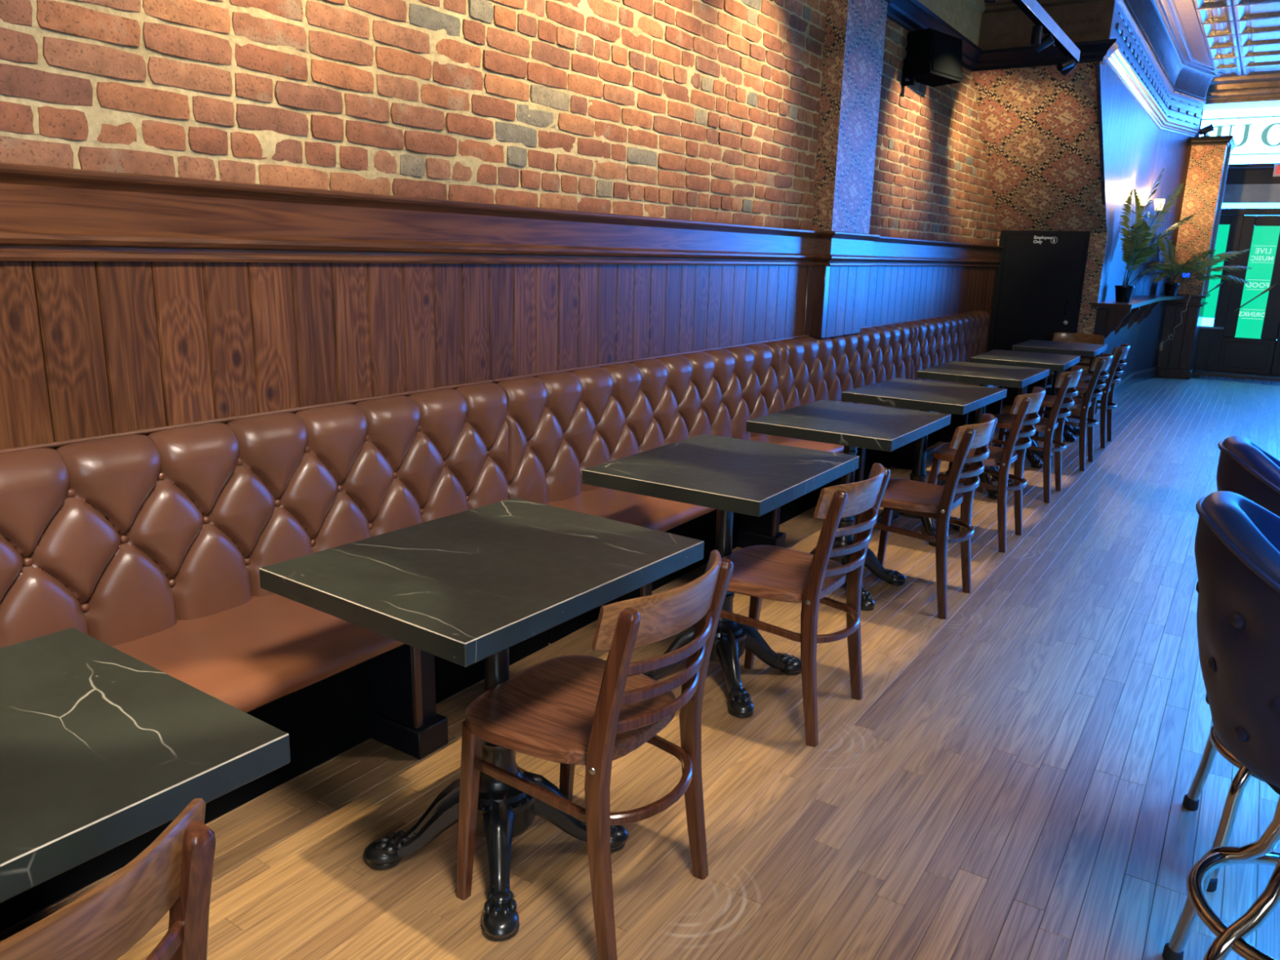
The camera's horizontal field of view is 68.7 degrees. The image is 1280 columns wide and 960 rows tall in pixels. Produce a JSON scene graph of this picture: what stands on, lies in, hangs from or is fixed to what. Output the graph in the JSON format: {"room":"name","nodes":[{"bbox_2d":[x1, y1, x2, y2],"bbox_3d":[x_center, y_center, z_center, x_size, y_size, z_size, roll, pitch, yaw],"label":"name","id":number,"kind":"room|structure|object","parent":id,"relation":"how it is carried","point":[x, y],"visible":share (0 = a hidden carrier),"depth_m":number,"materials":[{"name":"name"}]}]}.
{"room":"restaurant bar","nodes":[
{"label":"restaurant bar","id":0,"kind":"room"},
{"bbox_2d":[0,0,999,245],"bbox_3d":[1.379,-2.005,6.224,0.286,3.950,18.000,10,16,32],"label":"wall","id":1,"kind":"structure","parent":0,"point":[700,110],"depth_m":3.19,"materials":[{"name":"brick"}]},
{"bbox_2d":[0,260,996,449],"bbox_3d":[0.043,-0.329,4.375,0.096,1.400,12.700,10,16,32],"label":"wood paneling","id":2,"kind":"structure","parent":1,"relation":"attached to","point":[88,348],"depth_m":2.79,"materials":[{"name":"brown wood"}]},
{"bbox_2d":[0,162,1003,266],"bbox_3d":[0.140,-1.044,4.105,0.147,0.202,12.630,10,16,32],"label":"trim rail","id":3,"kind":"object","parent":1,"relation":"attached to","point":[47,213],"visible":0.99,"depth_m":2.73,"materials":[{"name":"brown wood"}]},
{"bbox_2d":[807,266,865,337],"bbox_3d":[1.213,-1.149,5.886,0.165,0.462,0.690,10,16,32],"label":"wainscot panel","id":4,"kind":"object","parent":1,"relation":"attached to","point":[836,297],"depth_m":5.71,"materials":[{"name":"brown wood"}]},
{"bbox_2d":[812,0,887,234],"bbox_3d":[1.251,-2.562,5.538,0.170,2.250,0.625,10,16,32],"label":"column","id":5,"kind":"structure","parent":1,"relation":"attached to","point":[853,48],"depth_m":5.48,"materials":[{"name":"paper"}]},
{"bbox_2d":[899,27,962,97],"bbox_3d":[2.041,-2.862,6.519,0.293,0.410,0.520,13,18,40],"label":"wall speaker","id":6,"kind":"object","parent":1,"relation":"attached to","point":[934,58],"visible":0.96,"depth_m":6.37},
{"bbox_2d":[931,31,962,78],"bbox_3d":[2.101,-2.899,6.402,0.404,0.240,0.036,-12,19,-43],"label":"grille","id":7,"kind":"object","parent":6,"relation":"attached to","point":[946,49],"depth_m":6.39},
{"bbox_2d":[916,0,985,46],"bbox_3d":[-0.208,-2.756,3.003,0.255,0.650,11.080,10,16,32],"label":"ceiling","id":8,"kind":"structure","parent":1,"relation":"attached to","point":[964,16],"depth_m":7.12,"materials":[{"name":"paint"}]},
{"bbox_2d":[884,0,1200,137],"bbox_3d":[1.776,-2.822,5.105,1.326,0.146,16.711,10,16,32],"label":"crown molding","id":9,"kind":"structure","parent":1,"relation":"attached to","point":[912,15],"depth_m":7.38,"materials":[{"name":"black paint"}]},
{"bbox_2d":[0,369,1279,959],"bbox_3d":[3.590,0.297,5.254,5.400,0.110,18.000,10,16,32],"label":"floor","id":10,"kind":"structure","parent":0,"point":[1011,775],"depth_m":2.55,"materials":[{"name":"brown wood"}]},
{"bbox_2d":[0,798,215,959],"bbox_3d":[-0.767,0.763,1.077,0.490,0.799,0.431,10,16,30],"label":"dining chair","id":11,"kind":"object","parent":10,"relation":"on","point":[175,873],"visible":1,"depth_m":0.98,"materials":[{"name":"brown wood"}]},
{"bbox_2d":[0,627,290,902],"bbox_3d":[-0.964,0.739,1.242,0.610,0.755,0.770,11,16,33],"label":"cafe table","id":12,"kind":"object","parent":10,"relation":"on","point":[101,748],"visible":1,"depth_m":1.25,"materials":[{"name":"black stone"}]},
{"bbox_2d":[0,379,548,930],"bbox_3d":[-0.959,0.354,2.401,0.535,0.954,2.306,10,16,32],"label":"banquette","id":13,"kind":"object","parent":10,"relation":"on","point":[153,548],"visible":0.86,"depth_m":2.42,"materials":[{"name":"brown leather"}]},
{"bbox_2d":[259,497,704,941],"bbox_3d":[-0.330,0.530,2.169,0.610,0.755,0.770,11,17,34],"label":"cafe table","id":14,"kind":"object","parent":10,"relation":"on","point":[464,588],"visible":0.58,"depth_m":2.02,"materials":[{"name":"stone"}]},
{"bbox_2d":[456,550,733,959],"bbox_3d":[-0.098,0.547,2.041,0.490,0.799,0.431,10,16,32],"label":"dining chair","id":15,"kind":"object","parent":10,"relation":"on","point":[571,710],"visible":1,"depth_m":1.92,"materials":[{"name":"brown wood"}]},
{"bbox_2d":[493,340,844,644],"bbox_3d":[0.298,-0.066,4.265,0.535,0.954,2.261,10,16,32],"label":"banquette","id":16,"kind":"object","parent":10,"relation":"on","point":[562,424],"visible":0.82,"depth_m":3.92,"materials":[{"name":"brown leather"}]},
{"bbox_2d":[582,434,859,717],"bbox_3d":[0.276,0.309,3.142,0.610,0.755,0.770,10,16,32],"label":"cafe table","id":17,"kind":"object","parent":10,"relation":"on","point":[729,476],"visible":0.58,"depth_m":3.01,"materials":[{"name":"stone"}]},
{"bbox_2d":[720,462,890,746],"bbox_3d":[0.478,0.342,2.945,0.490,0.799,0.431,10,16,32],"label":"dining chair","id":18,"kind":"object","parent":10,"relation":"on","point":[771,572],"visible":0.92,"depth_m":2.79,"materials":[{"name":"brown wood"}]},
{"bbox_2d":[746,400,951,610],"bbox_3d":[0.892,0.101,4.063,0.610,0.755,0.770,10,16,33],"label":"cafe table","id":19,"kind":"object","parent":10,"relation":"on","point":[853,426],"visible":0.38,"depth_m":3.89,"materials":[{"name":"stone"}]},
{"bbox_2d":[768,320,939,513],"bbox_3d":[1.569,-0.492,6.151,0.535,0.954,2.358,10,16,32],"label":"banquette","id":20,"kind":"object","parent":10,"relation":"on","point":[811,370],"visible":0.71,"depth_m":5.99,"materials":[{"name":"brown leather"}]},
{"bbox_2d":[841,377,1007,546],"bbox_3d":[1.477,-0.098,4.946,0.610,0.755,0.770,11,17,34],"label":"cafe table","id":21,"kind":"object","parent":10,"relation":"on","point":[921,395],"visible":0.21,"depth_m":4.79,"materials":[{"name":"stone"}]},
{"bbox_2d":[852,413,997,619],"bbox_3d":[1.194,0.114,3.959,0.490,0.799,0.431,10,16,32],"label":"dining chair","id":22,"kind":"object","parent":10,"relation":"on","point":[904,495],"visible":0.91,"depth_m":3.81,"materials":[{"name":"brown wood"}]},
{"bbox_2d":[904,310,1004,448],"bbox_3d":[2.855,-0.922,8.060,0.535,0.954,2.319,10,16,32],"label":"banquette","id":23,"kind":"object","parent":10,"relation":"on","point":[937,340],"visible":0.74,"depth_m":7.79,"materials":[{"name":"brown leather"}]},
{"bbox_2d":[920,386,1045,552],"bbox_3d":[1.781,-0.086,4.847,0.490,0.799,0.431,10,16,32],"label":"dining chair","id":24,"kind":"object","parent":10,"relation":"on","point":[1028,403],"visible":0.84,"depth_m":4.68,"materials":[{"name":"brown wood"}]},
{"bbox_2d":[916,360,1049,499],"bbox_3d":[2.141,-0.319,5.926,0.610,0.755,0.770,10,16,33],"label":"cafe table","id":25,"kind":"object","parent":10,"relation":"on","point":[984,375],"visible":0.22,"depth_m":5.73,"materials":[{"name":"stone"}]},
{"bbox_2d":[969,349,1080,468],"bbox_3d":[2.768,-0.520,6.820,0.610,0.755,0.770,10,16,31],"label":"cafe table","id":26,"kind":"object","parent":10,"relation":"on","point":[1060,362],"visible":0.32,"depth_m":6.62,"materials":[{"name":"stone"}]},
{"bbox_2d":[977,366,1082,502],"bbox_3d":[2.436,-0.310,5.839,0.490,0.799,0.431,10,16,32],"label":"dining chair","id":27,"kind":"object","parent":10,"relation":"on","point":[1069,380],"visible":0.87,"depth_m":5.67,"materials":[{"name":"brown wood"}]},
{"bbox_2d":[1011,339,1106,441],"bbox_3d":[3.472,-0.750,7.840,0.610,0.755,0.770,10,16,31],"label":"cafe table","id":28,"kind":"object","parent":10,"relation":"on","point":[1084,349],"visible":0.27,"depth_m":7.65,"materials":[{"name":"stone"}]},
{"bbox_2d":[1023,353,1113,471],"bbox_3d":[3.077,-0.514,6.745,0.490,0.799,0.431,10,16,32],"label":"dining chair","id":29,"kind":"object","parent":10,"relation":"on","point":[1100,365],"visible":0.73,"depth_m":6.57,"materials":[{"name":"brown wood"}]},
{"bbox_2d":[1037,332,1104,413],"bbox_3d":[3.868,-0.904,8.433,0.431,0.799,0.490,10,16,32],"label":"dining chair","id":30,"kind":"object","parent":10,"relation":"on","point":[1058,336],"visible":0.27,"depth_m":8.50,"materials":[{"name":"brown wood"}]},
{"bbox_2d":[1055,344,1130,448],"bbox_3d":[3.628,-0.699,7.567,0.490,0.799,0.431,10,16,32],"label":"dining chair","id":31,"kind":"object","parent":10,"relation":"on","point":[1120,353],"visible":0.73,"depth_m":7.38,"materials":[{"name":"brown wood"}]},
{"bbox_2d":[1162,490,1279,959],"bbox_3d":[1.161,0.560,1.622,0.489,1.032,0.551,9,16,28],"label":"bar stool","id":32,"kind":"object","parent":10,"relation":"on","point":[1237,547],"visible":1,"depth_m":1.53,"materials":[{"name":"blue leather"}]},
{"bbox_2d":[1182,435,1279,892],"bbox_3d":[1.546,0.434,2.182,0.489,1.032,0.551,8,15,23],"label":"bar stool","id":33,"kind":"object","parent":10,"relation":"on","point":[1244,468],"visible":0.33,"depth_m":2.14,"materials":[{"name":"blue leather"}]},
{"bbox_2d":[977,0,1117,50],"bbox_3d":[3.171,-3.678,7.160,1.225,0.650,0.260,10,16,32],"label":"ceiling","id":34,"kind":"structure","parent":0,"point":[1003,24],"depth_m":7.25,"materials":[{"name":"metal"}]},
{"bbox_2d":[986,226,1109,412],"bbox_3d":[3.933,-1.591,9.243,1.025,1.750,0.105,10,16,32],"label":"door frame","id":35,"kind":"structure","parent":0,"point":[1095,246],"depth_m":8.96,"materials":[{"name":"wood"}]},
{"bbox_2d":[993,234,1086,407],"bbox_3d":[3.871,-1.551,9.189,0.720,1.655,0.076,10,16,32],"label":"door","id":36,"kind":"structure","parent":35,"relation":"in","point":[1042,274],"depth_m":9.13,"materials":[{"name":"black paint"}]},
{"bbox_2d":[971,62,1159,308],"bbox_3d":[4.355,-2.665,9.579,0.990,3.700,4.620,10,16,32],"label":"wall","id":37,"kind":"structure","parent":0,"point":[1040,127],"depth_m":8.31,"materials":[{"name":"paper"}]},
{"bbox_2d":[1129,192,1149,213],"bbox_3d":[5.209,-2.878,9.764,0.172,0.210,0.124,10,16,32],"label":"wall sconce","id":38,"kind":"object","parent":37,"relation":"attached to","point":[1143,197],"visible":0.6,"depth_m":9.70,"materials":[{"name":"white glass"}]},
{"bbox_2d":[1146,199,1164,217],"bbox_3d":[6.085,-3.196,11.038,0.124,0.210,0.172,-11,18,-41],"label":"wall sconce","id":39,"kind":"object","parent":37,"relation":"attached to","point":[1157,202],"visible":0.7,"depth_m":10.99,"materials":[{"name":"white glass"}]},
{"bbox_2d":[1110,0,1206,128],"bbox_3d":[5.141,-4.013,9.366,0.319,0.340,5.622,11,17,35],"label":"trim","id":40,"kind":"structure","parent":37,"relation":"attached to","point":[1178,106],"depth_m":9.13,"materials":[{"name":"white paint"}]},
{"bbox_2d":[1125,0,1213,99],"bbox_3d":[5.167,-4.299,9.283,0.364,0.265,5.622,11,17,35],"label":"trim","id":41,"kind":"structure","parent":37,"relation":"attached to","point":[1184,78],"depth_m":9.53,"materials":[{"name":"white paint"}]},
{"bbox_2d":[1154,0,1225,76],"bbox_3d":[5.218,-4.433,9.214,0.480,0.050,5.622,11,17,35],"label":"trim","id":42,"kind":"structure","parent":37,"relation":"attached to","point":[1167,9],"depth_m":9.48,"materials":[{"name":"white paint"}]},
{"bbox_2d":[1087,300,1167,413],"bbox_3d":[5.543,-1.497,10.617,0.310,1.000,4.010,10,16,32],"label":"wall","id":43,"kind":"structure","parent":0,"point":[1144,338],"depth_m":11.47,"materials":[{"name":"brown wood"}]},
{"bbox_2d":[1094,366,1159,413],"bbox_3d":[5.547,-1.075,10.713,0.153,0.135,4.014,11,17,34],"label":"baseboard","id":44,"kind":"structure","parent":43,"relation":"attached to","point":[1147,374],"depth_m":11.46,"materials":[{"name":"black wood"}]},
{"bbox_2d":[1091,294,1186,339],"bbox_3d":[5.623,-1.853,10.462,0.520,0.340,4.055,10,16,32],"label":"trim ledge","id":45,"kind":"object","parent":43,"relation":"attached to","point":[1139,308],"visible":0.98,"depth_m":9.43,"materials":[{"name":"brown wood"}]},
{"bbox_2d":[1115,285,1134,302],"bbox_3d":[4.821,-1.856,9.336,0.179,0.157,0.179,10,16,32],"label":"pot","id":46,"kind":"object","parent":45,"relation":"on","point":[1122,293],"depth_m":9.28,"materials":[{"name":"black plastic"}]},
{"bbox_2d":[1115,166,1195,302],"bbox_3d":[4.908,-2.387,9.149,0.730,1.280,0.710,-4,15,-23],"label":"potted palm","id":47,"kind":"object","parent":45,"relation":"on","point":[1138,240],"visible":1,"depth_m":9.03,"materials":[{"name":"green plant"}]},
{"bbox_2d":[1164,282,1180,295],"bbox_3d":[6.635,-2.381,11.701,0.174,0.152,0.174,10,16,32],"label":"pot","id":48,"kind":"object","parent":45,"relation":"on","point":[1171,289],"depth_m":11.65,"materials":[{"name":"black plastic"}]},
{"bbox_2d":[1159,293,1191,346],"bbox_3d":[6.866,-2.047,12.021,0.259,0.684,0.054,10,16,32],"label":"power cord","id":49,"kind":"object","parent":45,"relation":"hanging from","point":[1161,344],"visible":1,"depth_m":12.05,"materials":[{"name":"plastic"}]},
{"bbox_2d":[1147,232,1251,295],"bbox_3d":[6.835,-2.624,11.451,1.121,0.752,0.966,10,16,32],"label":"potted palm","id":50,"kind":"object","parent":45,"relation":"on","point":[1171,289],"visible":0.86,"depth_m":11.44,"materials":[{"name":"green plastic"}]},
{"bbox_2d":[1134,128,1191,295],"bbox_3d":[6.416,-3.088,11.541,1.046,3.700,0.029,-10,18,-40],"label":"wall","id":51,"kind":"structure","parent":0,"point":[1173,151],"depth_m":11.46,"materials":[{"name":"painted plaster"}]},
{"bbox_2d":[1156,293,1210,379],"bbox_3d":[7.203,-1.937,12.470,0.470,1.065,1.045,10,16,32],"label":"pedestal","id":52,"kind":"object","parent":51,"relation":"attached to","point":[1177,357],"depth_m":12.08,"materials":[{"name":"brown wood"}]},
{"bbox_2d":[1170,144,1227,295],"bbox_3d":[7.238,-3.340,12.158,0.405,1.820,1.000,10,16,32],"label":"pier","id":53,"kind":"object","parent":52,"relation":"on","point":[1206,163],"visible":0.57,"depth_m":11.71,"materials":[{"name":"paper"}]},
{"bbox_2d":[1181,272,1191,278],"bbox_3d":[6.938,-2.601,11.900,0.100,0.070,0.020,10,16,32],"label":"display","id":54,"kind":"object","parent":53,"relation":"attached to","point":[1188,273],"visible":0.53,"depth_m":11.89,"materials":[{"name":"black paint"}]},
{"bbox_2d":[1191,135,1235,151],"bbox_3d":[7.270,-4.251,11.896,0.460,0.095,1.055,10,16,32],"label":"cap","id":55,"kind":"object","parent":53,"relation":"on","point":[1228,140],"visible":0.93,"depth_m":11.49,"materials":[{"name":"black paint"}]},
{"bbox_2d":[1204,145,1231,294],"bbox_3d":[7.362,-3.300,11.942,0.038,1.830,0.070,10,16,32],"label":"door frame","id":56,"kind":"structure","parent":51,"relation":"attached to","point":[1228,151],"depth_m":11.88,"materials":[{"name":"wood"}]},
{"bbox_3d":[7.263,-4.298,11.900,0.480,0.015,1.040,10,16,32],"label":"trim","id":57,"kind":"structure","parent":51,"relation":"attached to","visible":0},
{"bbox_2d":[1199,124,1213,136],"bbox_3d":[6.989,-4.313,11.564,0.100,0.158,0.162,-12,19,-43],"label":"spotlight","id":58,"kind":"object","parent":57,"relation":"on","point":[1209,128],"visible":0.98,"depth_m":11.54,"materials":[{"name":"black paint"}]},
{"bbox_2d":[1173,0,1279,77],"bbox_3d":[3.697,-3.350,4.359,5.425,0.135,18.000,10,16,32],"label":"ceiling","id":59,"kind":"structure","parent":0,"point":[1237,37],"depth_m":9.35,"materials":[{"name":"silver metal"}]},
{"bbox_2d":[984,0,1080,75],"bbox_3d":[0.525,-2.538,2.846,0.122,0.960,9.750,10,16,32],"label":"track light","id":60,"kind":"object","parent":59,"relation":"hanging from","point":[1045,24],"visible":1,"depth_m":6.03,"materials":[{"name":"black paint"}]},
{"bbox_2d":[1194,106,1279,215],"bbox_3d":[9.076,-4.090,11.486,4.050,1.630,0.120,10,16,32],"label":"wall","id":61,"kind":"structure","parent":0,"point":[1253,183],"depth_m":12.23,"materials":[{"name":"glass"},{"name":"painted wood"}]},
{"bbox_2d":[1195,215,1244,371],"bbox_3d":[7.756,-2.508,12.708,0.430,2.090,0.160,10,16,32],"label":"door","id":62,"kind":"structure","parent":61,"relation":"in","point":[1229,228],"depth_m":12.67,"materials":[{"name":"metal"}]},
{"bbox_2d":[1207,282,1223,293],"bbox_3d":[7.735,-2.573,12.657,0.235,0.207,0.062,10,16,32],"label":"door pull","id":63,"kind":"object","parent":62,"relation":"attached to","point":[1221,283],"visible":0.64,"depth_m":12.61,"materials":[{"name":"black metal"}]},
{"bbox_2d":[1223,185,1234,194],"bbox_3d":[7.776,-3.829,12.361,0.130,0.112,0.037,10,16,32],"label":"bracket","id":64,"kind":"object","parent":61,"relation":"attached to","point":[1229,185],"visible":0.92,"depth_m":12.35,"materials":[{"name":"metal"}]},
{"bbox_2d":[1201,115,1279,155],"bbox_3d":[9.080,-4.257,11.443,3.950,0.685,0.024,10,16,32],"label":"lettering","id":65,"kind":"structure","parent":61,"relation":"in","point":[1264,133],"depth_m":12.17},
{"bbox_2d":[1217,215,1279,375],"bbox_3d":[8.179,-2.440,12.424,0.616,2.055,0.122,10,16,32],"label":"door","id":66,"kind":"structure","parent":61,"relation":"in","point":[1251,331],"depth_m":12.45,"materials":[{"name":"black"}]},
{"bbox_2d":[1270,324,1279,376],"bbox_3d":[8.712,-2.352,12.119,0.624,2.055,0.066,10,16,32],"label":"door","id":67,"kind":"structure","parent":61,"relation":"in","point":[1275,370],"depth_m":12.43,"materials":[{"name":"black wood"}]},
{"bbox_2d":[1272,164,1279,176],"bbox_3d":[8.281,-3.954,11.961,0.320,0.150,0.068,10,16,32],"label":"exit sign","id":68,"kind":"object","parent":61,"relation":"attached to","point":[1277,166],"visible":1,"depth_m":12.00,"materials":[{"name":"red plastic"}]},
{"bbox_2d":[1202,100,1279,110],"bbox_3d":[8.928,-4.671,11.086,4.050,0.280,0.500,10,16,32],"label":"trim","id":69,"kind":"structure","parent":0,"point":[1264,104],"depth_m":11.92,"materials":[{"name":"paint"}]},
{"bbox_2d":[1204,73,1279,104],"bbox_3d":[8.711,-4.598,10.764,4.050,0.280,0.290,10,16,32],"label":"crown molding","id":70,"kind":"structure","parent":69,"relation":"attached to","point":[1262,87],"depth_m":11.55,"materials":[{"name":"wood"}]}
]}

